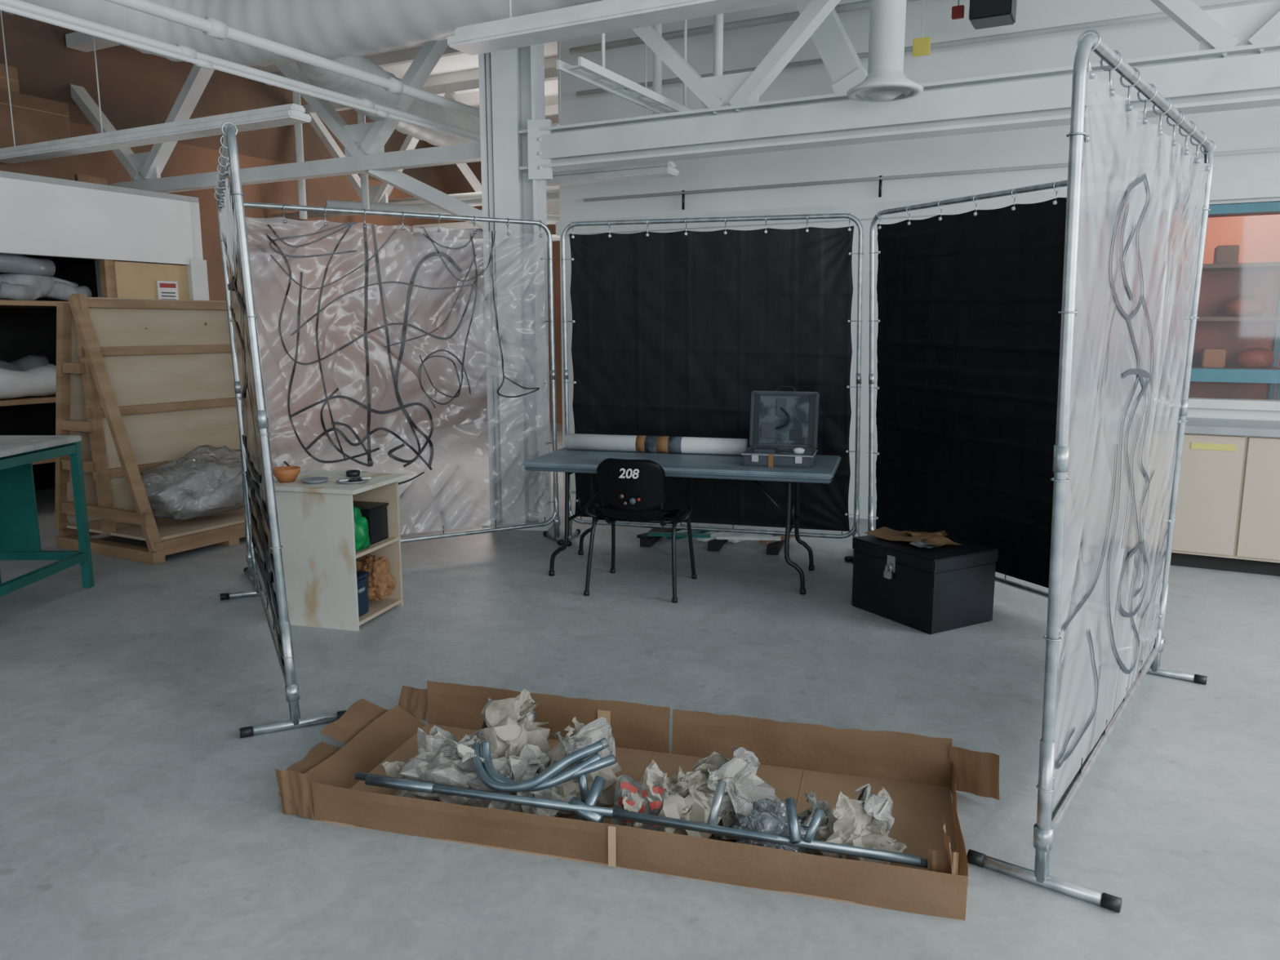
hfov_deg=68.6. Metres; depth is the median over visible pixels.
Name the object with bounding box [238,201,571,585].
screen
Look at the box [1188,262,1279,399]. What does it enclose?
metal shelving
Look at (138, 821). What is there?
floor
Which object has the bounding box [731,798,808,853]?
clear plastic bag
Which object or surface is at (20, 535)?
workbench
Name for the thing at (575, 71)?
fluorescent light fixture
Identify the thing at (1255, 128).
wall
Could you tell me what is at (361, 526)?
plastic bag
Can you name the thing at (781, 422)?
equipment case
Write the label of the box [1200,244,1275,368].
boxes
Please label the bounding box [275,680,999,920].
cardboard box
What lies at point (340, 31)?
ventilation duct
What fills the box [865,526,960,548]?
scraps
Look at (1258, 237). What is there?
wall
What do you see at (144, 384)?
wooden rack
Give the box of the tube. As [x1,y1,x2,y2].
[355,737,928,868]
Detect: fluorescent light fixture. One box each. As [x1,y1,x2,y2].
[0,9,311,164]
[447,0,802,55]
[546,8,679,186]
[556,0,692,114]
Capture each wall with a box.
[0,10,488,453]
[546,200,562,423]
[557,0,1279,519]
[1203,214,1279,398]
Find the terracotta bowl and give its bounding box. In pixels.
[272,466,301,482]
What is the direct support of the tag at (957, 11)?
hanging from the ceiling
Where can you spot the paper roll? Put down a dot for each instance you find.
(638, 443)
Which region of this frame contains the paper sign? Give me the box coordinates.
[156,280,178,299]
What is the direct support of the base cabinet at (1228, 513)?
on the floor
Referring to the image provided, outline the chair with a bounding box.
[583,457,697,603]
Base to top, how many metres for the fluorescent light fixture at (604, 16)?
1.500 m
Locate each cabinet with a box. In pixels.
[274,470,408,631]
[1170,417,1279,576]
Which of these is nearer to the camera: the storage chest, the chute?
the storage chest
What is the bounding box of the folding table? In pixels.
[522,447,841,595]
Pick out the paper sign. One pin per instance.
(166, 290)
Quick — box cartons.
[0,63,107,185]
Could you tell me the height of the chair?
0.837 m
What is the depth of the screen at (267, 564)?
3.99 m
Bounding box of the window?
[1188,201,1279,410]
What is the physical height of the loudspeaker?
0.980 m
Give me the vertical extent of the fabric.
1.203 m
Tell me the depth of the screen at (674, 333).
6.56 m
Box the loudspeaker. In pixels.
[968,0,1017,29]
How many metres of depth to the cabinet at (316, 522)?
4.95 m
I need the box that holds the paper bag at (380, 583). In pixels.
[355,553,395,599]
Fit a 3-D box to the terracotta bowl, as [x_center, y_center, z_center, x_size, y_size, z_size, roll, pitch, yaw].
[-1.898,-0.029,5.040,0.150,0.073,0.150,0,9,0]
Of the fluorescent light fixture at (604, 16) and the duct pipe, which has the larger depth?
the duct pipe
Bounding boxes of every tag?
[912,0,930,57]
[951,0,964,19]
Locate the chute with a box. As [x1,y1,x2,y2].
[794,0,867,93]
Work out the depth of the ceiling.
11.08 m
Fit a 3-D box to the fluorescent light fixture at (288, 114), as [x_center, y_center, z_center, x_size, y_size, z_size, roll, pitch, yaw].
[-3.929,-3.348,7.156,3.640,1.500,0.200,5,10,28]
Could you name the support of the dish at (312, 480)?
on the cabinet at (316, 522)
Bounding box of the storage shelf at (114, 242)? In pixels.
[0,170,208,491]
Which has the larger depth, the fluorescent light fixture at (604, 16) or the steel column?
the steel column
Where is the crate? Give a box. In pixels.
[352,501,388,545]
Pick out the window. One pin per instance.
(1202, 375)
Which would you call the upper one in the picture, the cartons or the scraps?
the cartons
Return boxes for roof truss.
[65,0,1279,229]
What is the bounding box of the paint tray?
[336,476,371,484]
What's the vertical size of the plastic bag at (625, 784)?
0.159 m
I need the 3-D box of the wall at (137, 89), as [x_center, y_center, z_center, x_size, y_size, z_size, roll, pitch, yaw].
[-6.465,-2.093,8.344,0.150,4.600,17.100,5,10,28]
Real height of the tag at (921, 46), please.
1.100 m
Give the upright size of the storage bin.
0.228 m
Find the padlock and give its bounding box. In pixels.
[883,564,892,579]
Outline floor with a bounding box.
[0,421,1279,959]
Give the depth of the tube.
2.87 m
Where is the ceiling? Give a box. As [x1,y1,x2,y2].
[3,11,558,126]
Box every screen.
[213,121,346,737]
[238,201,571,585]
[557,212,864,563]
[844,177,1164,643]
[966,29,1215,912]
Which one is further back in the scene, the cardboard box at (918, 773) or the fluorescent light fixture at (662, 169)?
the fluorescent light fixture at (662, 169)
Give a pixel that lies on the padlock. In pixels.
(887, 574)
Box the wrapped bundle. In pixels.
[131,444,277,519]
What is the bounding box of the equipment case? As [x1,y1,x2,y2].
[741,386,819,468]
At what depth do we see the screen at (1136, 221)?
2.95 m
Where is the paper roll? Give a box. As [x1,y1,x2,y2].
[564,433,748,455]
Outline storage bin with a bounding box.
[356,570,369,617]
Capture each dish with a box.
[300,476,329,484]
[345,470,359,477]
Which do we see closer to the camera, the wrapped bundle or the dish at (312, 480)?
the dish at (312, 480)
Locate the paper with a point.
(521, 750)
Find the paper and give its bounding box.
[382,688,906,864]
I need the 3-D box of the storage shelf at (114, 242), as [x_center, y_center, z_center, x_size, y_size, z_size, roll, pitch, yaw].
[-5.941,-1.010,7.391,1.720,2.770,4.620,5,10,28]
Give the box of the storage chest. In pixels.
[851,528,998,634]
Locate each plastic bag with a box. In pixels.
[353,506,370,551]
[610,774,670,831]
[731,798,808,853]
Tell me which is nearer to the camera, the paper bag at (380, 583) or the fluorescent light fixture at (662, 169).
the paper bag at (380, 583)
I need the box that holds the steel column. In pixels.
[478,43,553,530]
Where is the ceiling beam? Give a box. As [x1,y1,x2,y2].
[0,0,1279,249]
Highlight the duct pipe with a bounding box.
[846,0,923,102]
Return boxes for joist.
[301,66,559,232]
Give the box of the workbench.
[0,435,94,596]
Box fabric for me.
[0,253,92,399]
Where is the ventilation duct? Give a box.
[20,0,591,146]
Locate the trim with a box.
[555,177,1279,235]
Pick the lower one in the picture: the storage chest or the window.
the storage chest
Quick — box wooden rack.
[54,293,291,564]
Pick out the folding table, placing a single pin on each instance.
(824, 469)
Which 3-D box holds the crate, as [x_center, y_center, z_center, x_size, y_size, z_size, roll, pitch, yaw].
[-1.614,0.234,5.236,0.370,0.201,0.200,2,10,15]
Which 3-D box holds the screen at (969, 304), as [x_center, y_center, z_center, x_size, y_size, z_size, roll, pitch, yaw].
[2.009,-0.455,5.385,0.412,2.322,2.115,-4,10,-24]
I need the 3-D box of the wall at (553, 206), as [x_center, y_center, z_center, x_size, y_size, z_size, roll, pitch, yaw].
[-0.333,-3.125,14.659,4.800,4.600,0.150,5,10,28]

